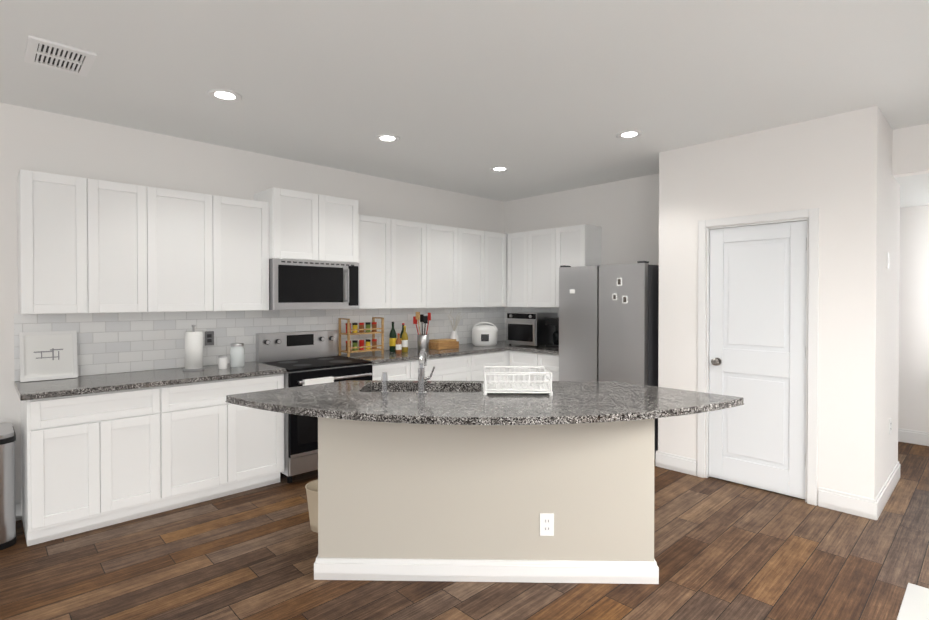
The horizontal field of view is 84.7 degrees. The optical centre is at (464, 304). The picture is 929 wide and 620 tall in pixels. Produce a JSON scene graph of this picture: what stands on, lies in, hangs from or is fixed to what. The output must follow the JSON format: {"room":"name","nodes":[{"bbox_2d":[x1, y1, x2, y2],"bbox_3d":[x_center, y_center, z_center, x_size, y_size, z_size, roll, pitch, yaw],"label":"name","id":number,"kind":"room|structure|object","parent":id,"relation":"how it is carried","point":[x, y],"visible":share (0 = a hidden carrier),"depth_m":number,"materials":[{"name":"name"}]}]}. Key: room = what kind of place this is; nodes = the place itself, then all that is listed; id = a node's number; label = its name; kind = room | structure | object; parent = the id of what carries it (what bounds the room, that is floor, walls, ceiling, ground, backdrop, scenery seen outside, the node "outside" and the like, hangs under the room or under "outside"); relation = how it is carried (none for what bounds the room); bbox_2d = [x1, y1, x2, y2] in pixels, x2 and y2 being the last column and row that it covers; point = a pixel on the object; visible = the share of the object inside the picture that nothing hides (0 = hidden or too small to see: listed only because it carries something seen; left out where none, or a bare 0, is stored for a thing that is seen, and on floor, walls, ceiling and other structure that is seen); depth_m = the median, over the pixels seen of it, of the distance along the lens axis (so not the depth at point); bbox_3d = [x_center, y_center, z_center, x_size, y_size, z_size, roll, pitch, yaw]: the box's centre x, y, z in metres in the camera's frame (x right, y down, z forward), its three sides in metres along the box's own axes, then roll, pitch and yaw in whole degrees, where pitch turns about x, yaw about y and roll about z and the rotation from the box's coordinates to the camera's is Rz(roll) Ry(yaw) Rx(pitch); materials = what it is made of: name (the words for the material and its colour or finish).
{"room":"kitchen","nodes":[
{"label":"kitchen","id":0,"kind":"room"},
{"bbox_2d":[0,442,928,619],"bbox_3d":[0.310,1.473,2.008,13.200,0.060,11.500,-1,1,-44],"label":"floor","id":1,"kind":"structure","parent":0,"point":[726,550],"depth_m":2.75,"materials":[{"name":"brown wood"}]},
{"bbox_2d":[0,423,16,549],"bbox_3d":[-2.904,1.099,3.042,0.333,0.668,0.469,-1,1,-44],"label":"trash can","id":2,"kind":"object","parent":1,"relation":"on","point":[8,537],"visible":1,"depth_m":3.00,"materials":[{"name":"silver metal"}]},
{"bbox_2d":[21,385,172,545],"bbox_3d":[-2.465,0.988,3.417,0.740,0.884,0.618,-1,1,-44],"label":"base cabinet","id":3,"kind":"object","parent":1,"relation":"on","point":[91,461],"depth_m":3.17,"materials":[{"name":"white wood"}]},
{"bbox_2d":[14,362,286,400],"bbox_3d":[-2.178,0.525,3.670,1.571,0.035,0.643,-1,1,-44],"label":"countertop","id":4,"kind":"structure","parent":3,"relation":"on","point":[78,385],"depth_m":3.45,"materials":[{"name":"stone"}]},
{"bbox_2d":[19,331,77,381],"bbox_3d":[-2.802,0.347,3.438,0.300,0.324,0.071,-1,1,-44],"label":"picture frame","id":5,"kind":"object","parent":4,"relation":"on","point":[50,355],"visible":1,"depth_m":3.43,"materials":[{"name":"white wood"}]},
{"bbox_2d":[183,325,204,370],"bbox_3d":[-2.086,0.332,3.926,0.150,0.345,0.150,-1,1,-44],"label":"paper towel","id":6,"kind":"object","parent":4,"relation":"on","point":[193,350],"visible":1,"depth_m":3.88,"materials":[{"name":"white paper"}]},
{"bbox_2d":[218,353,230,368],"bbox_3d":[-1.887,0.450,3.980,0.066,0.106,0.066,0,1,1],"label":"jar","id":7,"kind":"object","parent":4,"relation":"on","point":[222,360],"depth_m":3.96,"materials":[{"name":"white ceramic"}]},
{"bbox_2d":[230,343,244,366],"bbox_3d":[-1.834,0.409,4.112,0.109,0.187,0.109,0,1,1],"label":"jar","id":8,"kind":"object","parent":4,"relation":"on","point":[237,354],"depth_m":4.07,"materials":[{"name":"white glass"}]},
{"bbox_2d":[173,373,283,508],"bbox_3d":[-1.954,0.983,3.906,0.925,0.884,0.618,-1,1,-44],"label":"base cabinet","id":9,"kind":"object","parent":1,"relation":"on","point":[221,448],"depth_m":3.69,"materials":[{"name":"white wood"}]},
{"bbox_2d":[305,480,317,532],"bbox_3d":[-0.898,1.296,3.276,0.240,0.270,0.240,-1,1,-44],"label":"basket","id":10,"kind":"object","parent":1,"relation":"on","point":[311,487],"visible":0.35,"depth_m":3.19,"materials":[{"name":"beige"}]},
{"bbox_2d":[256,330,371,482],"bbox_3d":[-1.287,0.837,4.433,0.760,1.165,0.739,-1,1,-44],"label":"range","id":11,"kind":"object","parent":1,"relation":"on","point":[304,358],"visible":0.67,"depth_m":4.28,"materials":[{"name":"silver metal"}]},
{"bbox_2d":[371,360,418,380],"bbox_3d":[-0.873,0.973,4.938,0.527,0.884,0.618,-1,1,-44],"label":"base cabinet","id":12,"kind":"object","parent":1,"relation":"on","point":[402,370],"depth_m":4.76,"materials":[{"name":"white wood"}]},
{"bbox_2d":[338,341,518,363],"bbox_3d":[-0.150,0.506,5.596,2.491,0.035,0.660,-1,1,-44],"label":"countertop","id":13,"kind":"structure","parent":12,"relation":"on","point":[378,357],"depth_m":5.17,"materials":[{"name":"stone"}]},
{"bbox_2d":[338,317,383,356],"bbox_3d":[-1.010,0.314,4.996,0.403,0.360,0.178,-1,1,-44],"label":"spice rack","id":14,"kind":"object","parent":13,"relation":"on","point":[362,347],"visible":1,"depth_m":4.97,"materials":[{"name":"brown wood"}]},
{"bbox_2d":[389,322,395,351],"bbox_3d":[-0.740,0.336,5.268,0.074,0.310,0.076,-1,1,-44],"label":"bottle","id":15,"kind":"object","parent":13,"relation":"on","point":[392,330],"depth_m":5.24,"materials":[{"name":"green glass"}]},
{"bbox_2d":[393,332,403,353],"bbox_3d":[-0.658,0.393,5.097,0.061,0.200,0.062,-1,1,-44],"label":"bottle","id":16,"kind":"object","parent":13,"relation":"on","point":[399,345],"depth_m":5.21,"materials":[{"name":"orange glass"}]},
{"bbox_2d":[401,325,407,351],"bbox_3d":[-0.613,0.356,5.237,0.067,0.270,0.068,-1,1,-44],"label":"bottle","id":17,"kind":"object","parent":13,"relation":"on","point":[403,327],"depth_m":5.21,"materials":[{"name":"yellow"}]},
{"bbox_2d":[413,312,430,350],"bbox_3d":[-0.447,0.285,5.391,0.148,0.410,0.172,-1,1,-44],"label":"utensil crock","id":18,"kind":"object","parent":13,"relation":"on","point":[422,341],"visible":0.96,"depth_m":5.36,"materials":[{"name":"silver metal"}]},
{"bbox_2d":[429,338,458,349],"bbox_3d":[-0.237,0.438,5.611,0.300,0.100,0.200,-1,1,-44],"label":"wooden box","id":19,"kind":"object","parent":13,"relation":"on","point":[440,344],"visible":0.88,"depth_m":5.52,"materials":[{"name":"brown wood"}]},
{"bbox_2d":[448,311,461,340],"bbox_3d":[-0.081,0.279,5.904,0.195,0.413,0.140,-1,1,-44],"label":"vase","id":20,"kind":"object","parent":13,"relation":"on","point":[454,335],"visible":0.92,"depth_m":5.87,"materials":[{"name":"white ceramic"}]},
{"bbox_2d":[472,322,497,345],"bbox_3d":[0.239,0.346,5.995,0.300,0.277,0.300,-1,1,-44],"label":"rice cooker","id":21,"kind":"object","parent":13,"relation":"on","point":[484,335],"visible":1,"depth_m":5.88,"materials":[{"name":"white plastic"}]},
{"bbox_2d":[506,312,556,346],"bbox_3d":[0.773,0.291,6.014,0.439,0.385,0.450,-1,1,-44],"label":"toaster oven","id":22,"kind":"object","parent":13,"relation":"on","point":[529,328],"visible":0.96,"depth_m":5.86,"materials":[{"name":"black metal"}]},
{"bbox_2d":[424,353,478,380],"bbox_3d":[-0.413,0.969,5.378,0.873,0.884,0.618,-1,1,-44],"label":"base cabinet","id":23,"kind":"object","parent":1,"relation":"on","point":[468,367],"depth_m":5.25,"materials":[{"name":"white wood"}]},
{"bbox_2d":[314,445,658,583],"bbox_3d":[0.115,0.997,2.999,1.779,0.872,1.779,-1,1,-44],"label":"kitchen island","id":24,"kind":"object","parent":1,"relation":"on","point":[599,528],"depth_m":2.65,"materials":[{"name":"beige paint"}]},
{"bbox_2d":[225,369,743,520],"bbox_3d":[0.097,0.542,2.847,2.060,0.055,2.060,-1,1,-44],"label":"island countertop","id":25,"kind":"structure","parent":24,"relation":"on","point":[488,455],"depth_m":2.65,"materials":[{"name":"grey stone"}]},
{"bbox_2d":[380,349,435,394],"bbox_3d":[-0.304,0.388,2.958,0.292,0.250,0.274,-1,1,-44],"label":"faucet","id":26,"kind":"object","parent":25,"relation":"on","point":[423,355],"depth_m":2.91,"materials":[{"name":"silver metal"}]},
{"bbox_2d":[483,366,552,395],"bbox_3d":[0.306,0.448,3.011,0.392,0.130,0.282,0,1,1],"label":"dish rack","id":27,"kind":"object","parent":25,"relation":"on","point":[514,386],"visible":1,"depth_m":2.90,"materials":[{"name":"white plastic"}]},
{"bbox_2d":[479,350,506,380],"bbox_3d":[0.036,0.965,5.806,0.618,0.884,0.618,-1,1,-44],"label":"base cabinet","id":28,"kind":"object","parent":1,"relation":"on","point":[498,358],"depth_m":5.65,"materials":[{"name":"white wood"}]},
{"bbox_2d":[507,350,509,380],"bbox_3d":[0.477,0.960,6.228,0.718,0.884,0.618,-1,1,-44],"label":"base cabinet","id":29,"kind":"object","parent":1,"relation":"on","point":[507,350],"depth_m":5.85,"materials":[{"name":"white wood"}]},
{"bbox_2d":[509,350,558,380],"bbox_3d":[1.010,0.965,5.742,0.618,0.884,0.812,-1,1,-44],"label":"base cabinet","id":30,"kind":"object","parent":1,"relation":"on","point":[550,362],"visible":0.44,"depth_m":5.56,"materials":[{"name":"white wood"}]},
{"bbox_2d":[510,345,558,354],"bbox_3d":[1.013,0.505,5.714,0.647,0.035,0.775,-1,1,-44],"label":"countertop","id":31,"kind":"structure","parent":30,"relation":"on","point":[525,348],"depth_m":5.62,"materials":[{"name":"stone"}]},
{"bbox_2d":[546,318,558,347],"bbox_3d":[1.082,0.321,5.763,0.280,0.330,0.200,-1,1,-44],"label":"coffee maker","id":32,"kind":"object","parent":31,"relation":"on","point":[553,321],"visible":0.42,"depth_m":5.70,"materials":[{"name":"black plastic"}]},
{"bbox_2d":[559,261,658,458],"bbox_3d":[1.533,0.515,5.037,0.774,1.798,0.904,-1,1,-44],"label":"refrigerator","id":33,"kind":"object","parent":1,"relation":"on","point":[608,321],"visible":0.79,"depth_m":4.68,"materials":[{"name":"grey metal"}]},
{"bbox_2d":[897,583,928,619],"bbox_3d":[2.016,1.450,0.685,3.040,0.010,2.430,-1,1,-44],"label":"rug","id":34,"kind":"object","parent":1,"relation":"on","point":[915,604],"visible":0.95,"depth_m":2.42,"materials":[{"name":"white fabric"}]},
{"bbox_2d":[0,102,928,504],"bbox_3d":[0.625,0.085,0.774,11.970,2.740,9.300,-1,1,-44],"label":"wall","id":35,"kind":"structure","parent":0,"point":[860,178],"depth_m":3.88,"materials":[{"name":"white paint"}]},
{"bbox_2d":[17,169,100,313],"bbox_3d":[-2.697,-0.386,3.383,0.395,0.892,0.328,-1,1,-44],"label":"upper cabinet","id":36,"kind":"object","parent":35,"relation":"attached to","point":[86,245],"depth_m":3.27,"materials":[{"name":"white wood"}]},
{"bbox_2d":[101,180,160,312],"bbox_3d":[-2.475,-0.388,3.596,0.461,0.892,0.328,-1,1,-44],"label":"upper cabinet","id":37,"kind":"object","parent":35,"relation":"attached to","point":[130,213],"depth_m":3.53,"materials":[{"name":"white wood"}]},
{"bbox_2d":[161,188,224,311],"bbox_3d":[-2.194,-0.391,3.864,0.556,0.892,0.328,-1,1,-44],"label":"upper cabinet","id":38,"kind":"object","parent":35,"relation":"attached to","point":[192,224],"depth_m":3.80,"materials":[{"name":"white wood"}]},
{"bbox_2d":[225,197,268,310],"bbox_3d":[-1.900,-0.393,4.144,0.496,0.892,0.328,-1,1,-44],"label":"upper cabinet","id":39,"kind":"object","parent":35,"relation":"attached to","point":[246,221],"depth_m":4.08,"materials":[{"name":"white wood"}]},
{"bbox_2d":[14,307,505,381],"bbox_3d":[-1.219,0.269,5.023,4.829,0.448,0.010,-1,1,-44],"label":"tile backsplash","id":40,"kind":"structure","parent":35,"relation":"attached to","point":[108,343],"depth_m":4.15,"materials":[{"name":"white tile"}]},
{"bbox_2d":[205,331,213,345],"bbox_3d":[-2.092,0.280,4.178,0.070,0.115,0.006,-1,1,-44],"label":"outlet","id":41,"kind":"object","parent":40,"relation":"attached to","point":[209,337],"visible":1,"depth_m":4.18,"materials":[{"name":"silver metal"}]},
{"bbox_2d":[254,187,358,262],"bbox_3d":[-1.403,-0.668,4.564,0.802,0.577,0.403,-1,1,-44],"label":"upper cabinet","id":42,"kind":"object","parent":35,"relation":"attached to","point":[309,226],"visible":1,"depth_m":4.38,"materials":[{"name":"white wood"}]},
{"bbox_2d":[269,258,358,309],"bbox_3d":[-1.384,-0.167,4.549,0.801,0.421,0.459,-1,1,-44],"label":"microwave","id":43,"kind":"object","parent":42,"relation":"attached to","point":[294,284],"visible":0.98,"depth_m":4.37,"materials":[{"name":"silver metal"}]},
{"bbox_2d":[358,214,396,308],"bbox_3d":[-0.967,-0.402,5.035,0.472,0.892,0.328,-1,1,-44],"label":"upper cabinet","id":44,"kind":"object","parent":35,"relation":"attached to","point":[377,236],"depth_m":4.94,"materials":[{"name":"white wood"}]},
{"bbox_2d":[397,219,432,307],"bbox_3d":[-0.677,-0.405,5.312,0.570,0.892,0.328,-1,1,-44],"label":"upper cabinet","id":45,"kind":"object","parent":35,"relation":"attached to","point":[414,239],"depth_m":5.26,"materials":[{"name":"white wood"}]},
{"bbox_2d":[433,224,464,307],"bbox_3d":[-0.351,-0.408,5.624,0.573,0.892,0.328,-1,1,-44],"label":"upper cabinet","id":46,"kind":"object","parent":35,"relation":"attached to","point":[448,242],"depth_m":5.58,"materials":[{"name":"white wood"}]},
{"bbox_2d":[465,229,488,306],"bbox_3d":[-0.033,-0.411,5.928,0.547,0.892,0.328,-1,1,-44],"label":"upper cabinet","id":47,"kind":"object","parent":35,"relation":"attached to","point":[476,241],"depth_m":5.88,"materials":[{"name":"white wood"}]},
{"bbox_2d":[489,232,506,306],"bbox_3d":[0.236,-0.413,6.185,0.437,0.892,0.328,-1,1,-44],"label":"upper cabinet","id":48,"kind":"object","parent":35,"relation":"attached to","point":[497,241],"depth_m":6.13,"materials":[{"name":"white wood"}]},
{"bbox_2d":[506,307,558,318],"bbox_3d":[1.035,0.258,6.152,0.010,0.448,1.431,-1,1,-44],"label":"tile backsplash","id":49,"kind":"structure","parent":35,"relation":"attached to","point":[508,309],"depth_m":6.34,"materials":[{"name":"white tile"}]},
{"bbox_2d":[507,224,601,307],"bbox_3d":[1.016,-0.411,5.933,0.328,0.892,1.110,-1,1,-44],"label":"upper cabinet","id":50,"kind":"object","parent":35,"relation":"attached to","point":[536,259],"visible":0.81,"depth_m":5.82,"materials":[{"name":"white wood"}]},
{"bbox_2d":[655,451,657,466],"bbox_3d":[1.930,1.350,4.700,0.697,0.135,0.016,-1,1,-44],"label":"baseboard","id":51,"kind":"structure","parent":35,"relation":"attached to","point":[656,460],"depth_m":4.46,"materials":[{"name":"white wood"}]},
{"bbox_2d":[658,451,696,475],"bbox_3d":[1.806,1.353,4.337,0.017,0.135,0.334,-1,1,-44],"label":"baseboard","id":52,"kind":"structure","parent":35,"relation":"attached to","point":[669,461],"depth_m":4.32,"materials":[{"name":"white wood"}]},
{"bbox_2d":[697,208,818,505],"bbox_3d":[2.237,0.371,3.925,0.147,2.107,0.829,-1,1,-44],"label":"pantry door","id":53,"kind":"structure","parent":35,"relation":"in","point":[762,328],"depth_m":3.89,"materials":[{"name":"white wood"}]},
{"bbox_2d":[818,487,871,518],"bbox_3d":[2.605,1.361,3.501,0.017,0.135,0.291,-1,1,-44],"label":"baseboard","id":54,"kind":"structure","parent":35,"relation":"attached to","point":[861,506],"depth_m":3.49,"materials":[{"name":"white wood"}]},
{"bbox_2d":[872,461,900,519],"bbox_3d":[3.140,1.359,3.773,1.167,0.135,0.016,-1,1,-44],"label":"baseboard","id":55,"kind":"structure","parent":35,"relation":"attached to","point":[878,504],"depth_m":3.62,"materials":[{"name":"white wood"}]},
{"bbox_2d":[887,253,889,268],"bbox_3d":[3.090,-0.316,3.712,0.070,0.115,0.010,-1,1,-44],"label":"switch plate","id":56,"kind":"object","parent":35,"relation":"attached to","point":[888,258],"visible":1,"depth_m":3.70,"materials":[{"name":"white plastic"}]},
{"bbox_2d":[889,418,890,434],"bbox_3d":[3.205,0.918,3.835,0.070,0.115,0.008,-1,1,-44],"label":"wall outlet plate","id":57,"kind":"object","parent":35,"relation":"attached to","point":[889,426],"visible":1,"depth_m":3.82,"materials":[{"name":"white plastic"}]},
{"bbox_2d":[898,428,928,445],"bbox_3d":[4.826,1.348,4.868,0.016,0.135,5.400,-1,1,-44],"label":"baseboard","id":58,"kind":"structure","parent":35,"relation":"attached to","point":[904,435],"depth_m":5.15,"materials":[{"name":"white wood"}]},
{"bbox_2d":[0,0,928,201],"bbox_3d":[0.310,-1.327,1.981,13.200,0.060,11.500,-1,1,-44],"label":"ceiling","id":59,"kind":"structure","parent":0,"point":[539,97],"depth_m":2.92,"materials":[{"name":"white paint"}]},
{"bbox_2d":[24,35,96,76],"bbox_3d":[-2.129,-1.297,2.681,0.270,0.012,0.350,-1,1,-44],"label":"ceiling vent","id":60,"kind":"object","parent":59,"relation":"in","point":[55,55],"visible":0.98,"depth_m":2.67,"materials":[{"name":"white metal"}]},
{"bbox_2d":[207,89,241,101],"bbox_3d":[-1.498,-1.302,3.186,0.196,0.012,0.196,-1,1,-44],"label":"recessed light","id":61,"kind":"object","parent":59,"relation":"in","point":[224,95],"visible":1,"depth_m":3.18,"materials":[{"name":"white"}]},
{"bbox_2d":[375,134,399,142],"bbox_3d":[-0.609,-1.310,4.035,0.196,0.012,0.196,-1,1,-44],"label":"recessed light","id":62,"kind":"object","parent":59,"relation":"in","point":[388,138],"visible":1,"depth_m":4.03,"materials":[{"name":"white"}]},
{"bbox_2d":[490,166,509,171],"bbox_3d":[0.343,-1.319,4.986,0.196,0.012,0.196,-1,1,-44],"label":"recessed light","id":63,"kind":"object","parent":59,"relation":"in","point":[499,169],"visible":1,"depth_m":4.97,"materials":[{"name":"white"}]},
{"bbox_2d":[616,130,642,138],"bbox_3d":[1.275,-1.309,3.940,0.196,0.012,0.196,-1,1,-44],"label":"recessed light","id":64,"kind":"object","parent":59,"relation":"in","point":[629,134],"visible":0.98,"depth_m":3.94,"materials":[{"name":"white"}]}
]}

